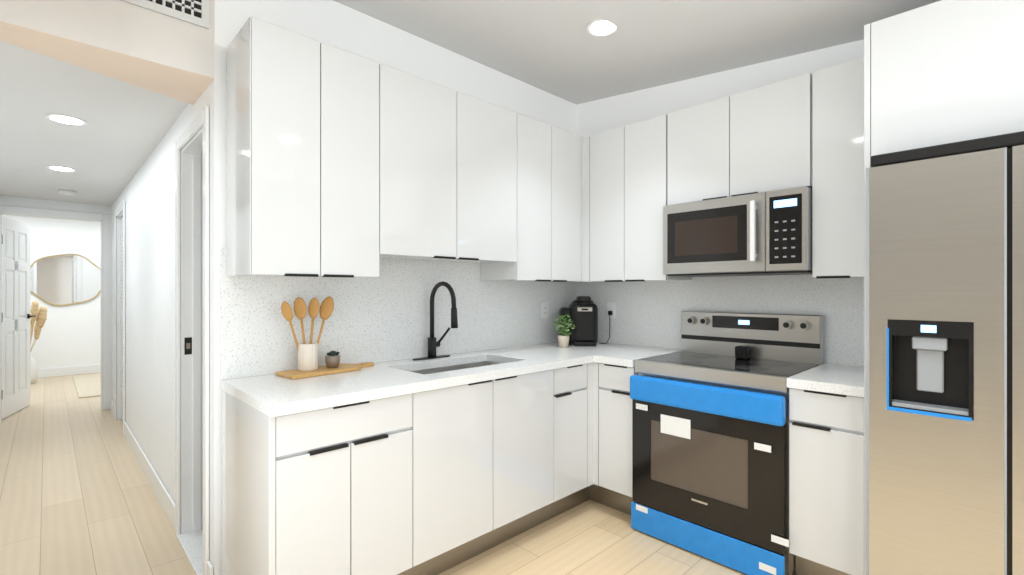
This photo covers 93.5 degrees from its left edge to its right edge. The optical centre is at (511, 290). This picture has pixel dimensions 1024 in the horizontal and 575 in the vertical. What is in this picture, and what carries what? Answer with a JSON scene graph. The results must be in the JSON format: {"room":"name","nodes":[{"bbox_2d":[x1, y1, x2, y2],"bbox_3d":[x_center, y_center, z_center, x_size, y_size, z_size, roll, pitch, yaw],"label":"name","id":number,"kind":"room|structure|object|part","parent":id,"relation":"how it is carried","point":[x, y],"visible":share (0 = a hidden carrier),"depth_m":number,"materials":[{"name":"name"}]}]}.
{"room":"kitchen","nodes":[
{"label":"kitchen","id":0,"kind":"room"},
{"bbox_2d":[2,215,100,368],"bbox_3d":[-7.054,0.040,7.216,4.000,2.500,0.120,0,0,-44],"label":"wall","id":1,"kind":"structure","parent":0,"point":[69,335],"depth_m":7.37,"materials":[{"name":"white paint"}]},
{"bbox_2d":[30,254,100,305],"bbox_3d":[-6.801,-0.173,7.356,0.953,0.798,0.022,0,0,-44],"label":"mirror","id":2,"kind":"object","parent":1,"relation":"attached to","point":[63,279],"visible":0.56,"depth_m":7.34,"materials":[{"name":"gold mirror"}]},
{"bbox_2d":[38,364,100,377],"bbox_3d":[-7.006,1.225,7.166,3.800,0.130,0.014,0,0,-44],"label":"baseboard","id":3,"kind":"structure","parent":1,"relation":"attached to","point":[86,369],"depth_m":7.38,"materials":[{"name":"paint"}]},
{"bbox_2d":[0,195,110,221],"bbox_3d":[-4.832,0.040,4.914,4.000,2.500,0.120,0,0,-44],"label":"wall","id":4,"kind":"structure","parent":0,"point":[48,204],"depth_m":4.95,"materials":[{"name":"white paint"}]},
{"bbox_2d":[2,216,35,418],"bbox_3d":[-5.269,0.267,5.099,0.159,2.030,0.773,0,0,-29],"label":"door","id":5,"kind":"structure","parent":4,"relation":"in","point":[16,315],"depth_m":5.09,"materials":[{"name":"paint"}]},
{"bbox_2d":[0,205,110,423],"bbox_3d":[-4.703,0.228,4.946,0.920,2.125,0.018,0,0,-44],"label":"door frame","id":6,"kind":"structure","parent":4,"relation":"attached to","point":[105,219],"depth_m":5.21,"materials":[{"name":"paint"}]},
{"bbox_2d":[0,41,188,205],"bbox_3d":[-3.180,-0.980,3.384,1.130,0.100,4.615,0,0,-44],"label":"ceiling","id":7,"kind":"structure","parent":0,"point":[106,151],"depth_m":2.76,"materials":[{"name":"paint"}]},
{"bbox_2d":[46,166,76,171],"bbox_3d":[-3.418,-0.927,3.659,0.170,0.005,0.170,0,0,-44],"label":"recessed light","id":8,"kind":"object","parent":7,"relation":"in","point":[61,168],"visible":0.94,"depth_m":3.64,"materials":[{"name":"white plastic"}]},
{"bbox_2d":[45,114,86,125],"bbox_3d":[-2.414,-0.927,2.612,0.170,0.005,0.170,0,0,-44],"label":"recessed light","id":9,"kind":"object","parent":7,"relation":"in","point":[65,119],"visible":1,"depth_m":2.60,"materials":[{"name":"white plastic"}]},
{"bbox_2d":[58,189,75,194],"bbox_3d":[-4.125,-0.915,4.470,0.120,0.030,0.120,0,0,-44],"label":"smoke detector","id":10,"kind":"object","parent":7,"relation":"attached to","point":[66,192],"visible":1,"depth_m":4.44,"materials":[{"name":"white plastic"}]},
{"bbox_2d":[111,88,206,533],"bbox_3d":[-2.815,0.180,3.733,0.120,2.220,4.380,0,0,-44],"label":"wall","id":11,"kind":"structure","parent":0,"point":[147,195],"depth_m":3.21,"materials":[{"name":"white paint"}]},
{"bbox_2d":[110,399,113,415],"bbox_3d":[-4.170,1.225,5.038,0.012,0.130,0.440,0,0,-44],"label":"baseboard","id":12,"kind":"structure","parent":11,"relation":"attached to","point":[111,401],"depth_m":5.08,"materials":[{"name":"paint"}]},
{"bbox_2d":[114,201,124,435],"bbox_3d":[-3.734,0.244,4.585,0.014,2.090,0.800,0,0,-44],"label":"door frame","id":13,"kind":"structure","parent":11,"relation":"attached to","point":[121,208],"depth_m":4.83,"materials":[{"name":"paint"}]},
{"bbox_2d":[121,216,122,420],"bbox_3d":[-3.708,0.273,4.609,0.073,2.018,0.672,0,0,-44],"label":"door","id":14,"kind":"structure","parent":11,"relation":"in","point":[122,318],"depth_m":4.79,"materials":[{"name":"paint"}]},
{"bbox_2d":[124,421,174,530],"bbox_3d":[-2.621,1.225,3.434,0.012,0.130,2.380,0,0,-44],"label":"baseboard","id":15,"kind":"structure","parent":11,"relation":"attached to","point":[165,499],"depth_m":3.13,"materials":[{"name":"paint"}]},
{"bbox_2d":[175,105,208,574],"bbox_3d":[-1.507,0.244,2.366,0.135,2.090,0.685,0,0,-44],"label":"door frame","id":16,"kind":"structure","parent":11,"relation":"attached to","point":[192,335],"depth_m":2.54,"materials":[{"name":"paint"}]},
{"bbox_2d":[177,528,202,574],"bbox_3d":[-1.501,1.282,2.372,0.160,0.016,0.564,0,0,-44],"label":"floor","id":17,"kind":"structure","parent":0,"point":[191,543],"depth_m":2.39,"materials":[{"name":"stone"}]},
{"bbox_2d":[207,0,574,574],"bbox_3d":[-0.377,-0.135,2.957,2.550,2.850,0.123,0,0,-44],"label":"wall","id":18,"kind":"structure","parent":0,"point":[340,26],"depth_m":2.30,"materials":[{"name":"paint"}]},
{"bbox_2d":[0,0,213,104],"bbox_3d":[-1.713,-1.228,1.864,0.890,0.665,0.400,0,0,-44],"label":"header","id":19,"kind":"object","parent":18,"relation":"attached to","point":[147,49],"visible":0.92,"depth_m":1.85,"materials":[{"name":"white paint"}]},
{"bbox_2d":[122,0,209,28],"bbox_3d":[-1.442,-1.245,1.836,0.500,0.300,0.012,0,0,-44],"label":"air vent","id":20,"kind":"object","parent":18,"relation":"attached to","point":[196,12],"visible":1,"depth_m":1.95,"materials":[{"name":"white plastic"}]},
{"bbox_2d":[227,16,326,276],"bbox_3d":[-1.000,-0.549,2.016,0.267,0.963,0.328,0,0,-44],"label":"upper cabinet","id":21,"kind":"object","parent":18,"relation":"attached to","point":[277,76],"depth_m":1.90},
{"bbox_2d":[327,44,382,277],"bbox_3d":[-0.807,-0.549,2.202,0.268,0.963,0.328,0,0,-44],"label":"upper cabinet","id":22,"kind":"object","parent":18,"relation":"attached to","point":[341,163],"depth_m":2.09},
{"bbox_2d":[220,248,575,379],"bbox_3d":[-0.365,0.097,2.872,2.408,0.554,0.018,0,0,-44],"label":"backsplash","id":23,"kind":"structure","parent":18,"relation":"attached to","point":[384,316],"depth_m":2.56,"materials":[{"name":"white stone"}]},
{"bbox_2d":[541,302,547,318],"bbox_3d":[0.235,0.137,3.434,0.072,0.116,0.007,0,0,-44],"label":"outlet","id":24,"kind":"object","parent":23,"relation":"attached to","point":[544,309],"visible":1,"depth_m":3.42,"materials":[{"name":"white plastic"}]},
{"bbox_2d":[383,65,462,260],"bbox_3d":[-0.554,-0.601,2.447,0.437,0.858,0.328,0,0,-44],"label":"upper cabinet","id":25,"kind":"object","parent":18,"relation":"attached to","point":[423,119],"depth_m":2.34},
{"bbox_2d":[439,93,518,263],"bbox_3d":[-0.240,-0.601,2.750,0.435,0.858,0.328,0,0,-44],"label":"upper cabinet","id":26,"kind":"object","parent":18,"relation":"attached to","point":[490,131],"depth_m":2.64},
{"bbox_2d":[481,114,554,281],"bbox_3d":[0.024,-0.549,3.005,0.301,0.963,0.328,0,0,-44],"label":"upper cabinet","id":27,"kind":"object","parent":18,"relation":"attached to","point":[536,137],"depth_m":2.90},
{"bbox_2d":[555,127,582,281],"bbox_3d":[0.252,-0.549,3.225,0.332,0.963,0.328,0,0,-44],"label":"upper cabinet","id":28,"kind":"object","parent":18,"relation":"attached to","point":[568,145],"depth_m":3.11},
{"bbox_2d":[576,275,863,365],"bbox_3d":[1.169,0.097,3.003,0.018,0.554,1.901,0,0,-44],"label":"backsplash","id":29,"kind":"structure","parent":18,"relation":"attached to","point":[648,313],"depth_m":2.87,"materials":[{"name":"white stone"}]},
{"bbox_2d":[599,302,615,343],"bbox_3d":[0.681,0.229,3.436,0.082,0.297,0.087,0,0,-44],"label":"outlet","id":30,"kind":"object","parent":29,"relation":"attached to","point":[611,309],"visible":1,"depth_m":3.44,"materials":[{"name":"white plastic"}]},
{"bbox_2d":[0,372,795,574],"bbox_3d":[-2.944,1.340,3.247,5.600,0.100,11.300,0,0,-44],"label":"floor","id":31,"kind":"structure","parent":0,"point":[78,496],"depth_m":2.66,"materials":[{"name":"brown wood"}]},
{"bbox_2d":[30,301,46,383],"bbox_3d":[-6.683,0.708,6.655,0.382,1.164,0.520,0,0,-44],"label":"vase","id":32,"kind":"object","parent":31,"relation":"on","point":[40,318],"visible":0.54,"depth_m":6.66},
{"bbox_2d":[72,374,100,397],"bbox_3d":[-5.393,1.284,6.999,1.410,0.011,2.000,0,0,-44],"label":"area rug","id":33,"kind":"object","parent":31,"relation":"on","point":[87,385],"visible":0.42,"depth_m":6.52,"materials":[{"name":"beige fabric"}]},
{"bbox_2d":[221,390,416,574],"bbox_3d":[-0.814,0.853,2.004,0.554,0.874,0.603,0,0,-44],"label":"base cabinet","id":34,"kind":"object","parent":31,"relation":"on","point":[332,490],"depth_m":1.78,"materials":[{"name":"wood"}]},
{"bbox_2d":[221,342,635,417],"bbox_3d":[-0.149,0.488,2.634,2.390,0.227,0.625,0,0,-44],"label":"countertop","id":35,"kind":"structure","parent":34,"relation":"in","point":[272,395],"depth_m":2.09,"materials":[{"name":"stone"}]},
{"bbox_2d":[275,362,373,379],"bbox_3d":[-0.844,0.366,2.259,0.170,0.016,0.449,0,0,40],"label":"cutting board","id":36,"kind":"object","parent":35,"relation":"on","point":[293,374],"visible":0.94,"depth_m":2.17,"materials":[{"name":"brown wood"}]},
{"bbox_2d":[281,296,333,370],"bbox_3d":[-0.926,0.191,2.186,0.225,0.333,0.085,0,0,-44],"label":"utensil holder","id":37,"kind":"object","parent":36,"relation":"on","point":[307,356],"visible":1,"depth_m":2.16,"materials":[{"name":"beige ceramic"}]},
{"bbox_2d":[325,351,339,367],"bbox_3d":[-0.840,0.318,2.256,0.068,0.080,0.068,0,0,-44],"label":"succulent pot","id":38,"kind":"object","parent":36,"relation":"on","point":[332,359],"visible":1,"depth_m":2.23,"materials":[{"name":"brown ceramic"}]},
{"bbox_2d":[413,281,457,359],"bbox_3d":[-0.378,0.161,2.620,0.250,0.427,0.253,0,0,-44],"label":"faucet","id":39,"kind":"object","parent":35,"relation":"on","point":[433,343],"visible":1,"depth_m":2.67,"materials":[{"name":"black metal"}]},
{"bbox_2d":[554,314,574,347],"bbox_3d":[0.340,0.264,3.216,0.146,0.220,0.154,0,0,-44],"label":"potted plant","id":40,"kind":"object","parent":35,"relation":"on","point":[563,340],"visible":1,"depth_m":3.20,"materials":[{"name":"green plant"}]},
{"bbox_2d":[559,296,597,345],"bbox_3d":[0.480,0.205,3.383,0.269,0.338,0.311,0,0,-44],"label":"coffee maker","id":41,"kind":"object","parent":35,"relation":"on","point":[582,311],"visible":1,"depth_m":3.29,"materials":[{"name":"black plastic"}]},
{"bbox_2d":[417,390,556,574],"bbox_3d":[-0.299,0.960,2.501,0.878,0.660,0.602,0,0,-44],"label":"base cabinet","id":42,"kind":"object","parent":31,"relation":"on","point":[435,482],"depth_m":2.24,"materials":[{"name":"wood"}]},
{"bbox_2d":[477,363,588,514],"bbox_3d":[0.143,0.853,2.929,0.352,0.874,0.602,0,0,-44],"label":"base cabinet","id":43,"kind":"object","parent":31,"relation":"on","point":[566,388],"depth_m":2.67,"materials":[{"name":"wood"}]},
{"bbox_2d":[593,362,637,514],"bbox_3d":[0.764,0.853,2.932,0.658,0.874,0.296,0,0,-44],"label":"base cabinet","id":44,"kind":"object","parent":31,"relation":"on","point":[612,402],"depth_m":2.75,"materials":[{"name":"wood"}]},
{"bbox_2d":[589,346,681,366],"bbox_3d":[0.785,0.394,2.920,0.650,0.040,0.251,0,0,-44],"label":"countertop","id":45,"kind":"structure","parent":44,"relation":"in","point":[626,356],"depth_m":2.85,"materials":[{"name":"stone"}]},
{"bbox_2d":[630,311,823,574],"bbox_3d":[1.133,0.703,2.543,0.663,1.155,0.772,0,0,-44],"label":"range","id":46,"kind":"object","parent":31,"relation":"on","point":[710,440],"visible":0.98,"depth_m":2.36,"materials":[{"name":"silver metal"}]},
{"bbox_3d":[0.927,0.866,2.344,0.090,0.828,0.772,0,0,-44],"label":"door","id":47,"kind":"part","parent":46,"relation":"part of","materials":[{"name":"black glass"}]},
{"bbox_2d":[789,388,863,574],"bbox_3d":[1.509,0.853,2.201,0.602,0.874,0.274,0,0,-44],"label":"base cabinet","id":48,"kind":"object","parent":31,"relation":"on","point":[826,430],"depth_m":1.99,"materials":[{"name":"wood"}]},
{"bbox_2d":[787,363,863,396],"bbox_3d":[1.502,0.394,2.194,0.625,0.040,0.274,0,0,-44],"label":"countertop","id":49,"kind":"structure","parent":48,"relation":"in","point":[826,377],"depth_m":2.05,"materials":[{"name":"stone"}]},
{"bbox_2d":[864,0,1023,574],"bbox_3d":[1.937,0.130,1.733,0.638,2.320,0.990,0,0,-44],"label":"enclosure","id":50,"kind":"object","parent":31,"relation":"on","point":[940,72],"visible":0.58,"depth_m":1.71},
{"bbox_2d":[866,131,1023,574],"bbox_3d":[1.878,0.400,1.681,0.769,1.780,0.920,0,0,-44],"label":"fridge","id":51,"kind":"object","parent":31,"relation":"on","point":[944,359],"visible":1,"depth_m":1.60,"materials":[{"name":"grey metal"}]},
{"bbox_2d":[333,0,939,104],"bbox_3d":[-0.270,-1.319,0.478,5.600,0.475,3.600,0,0,-44],"label":"ceiling","id":52,"kind":"structure","parent":0,"point":[554,47],"depth_m":2.52,"materials":[{"name":"paint"}]},
{"bbox_2d":[586,19,617,36],"bbox_3d":[0.465,-1.347,2.466,0.170,0.005,0.170,0,0,-44],"label":"recessed light","id":53,"kind":"object","parent":52,"relation":"in","point":[599,28],"visible":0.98,"depth_m":2.47,"materials":[{"name":"white plastic"}]},
{"bbox_2d":[575,39,863,136],"bbox_3d":[1.175,-1.238,3.009,0.003,0.396,1.904,0,0,-44],"label":"wall","id":54,"kind":"structure","parent":0,"point":[605,114],"depth_m":3.02,"materials":[{"name":"paint"}]},
{"bbox_2d":[587,126,622,281],"bbox_3d":[0.693,-0.549,3.224,0.356,0.963,0.326,0,0,-44],"label":"upper cabinet","id":55,"kind":"object","parent":54,"relation":"attached to","point":[604,149],"depth_m":3.10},
{"bbox_2d":[623,114,691,281],"bbox_3d":[0.915,-0.549,3.014,0.328,0.963,0.284,0,0,-44],"label":"upper cabinet","id":56,"kind":"object","parent":54,"relation":"attached to","point":[645,141],"depth_m":2.90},
{"bbox_2d":[667,95,730,204],"bbox_3d":[1.140,-0.765,2.781,0.328,0.530,0.355,0,0,-44],"label":"upper cabinet","id":57,"kind":"object","parent":54,"relation":"attached to","point":[698,136],"depth_m":2.66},
{"bbox_2d":[731,71,814,196],"bbox_3d":[1.394,-0.765,2.518,0.328,0.530,0.375,0,0,-44],"label":"upper cabinet","id":58,"kind":"object","parent":54,"relation":"attached to","point":[773,125],"depth_m":2.38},
{"bbox_2d":[663,186,811,276],"bbox_3d":[1.234,-0.286,2.608,0.432,0.398,0.725,0,0,-44],"label":"microwave","id":59,"kind":"object","parent":58,"relation":"attached to","point":[763,233],"visible":0.98,"depth_m":2.44,"materials":[{"name":"grey metal"}]},
{"bbox_2d":[811,57,863,278],"bbox_3d":[1.615,-0.549,2.289,0.328,0.963,0.252,0,0,-44],"label":"upper cabinet","id":60,"kind":"object","parent":54,"relation":"attached to","point":[838,192],"depth_m":2.19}
]}

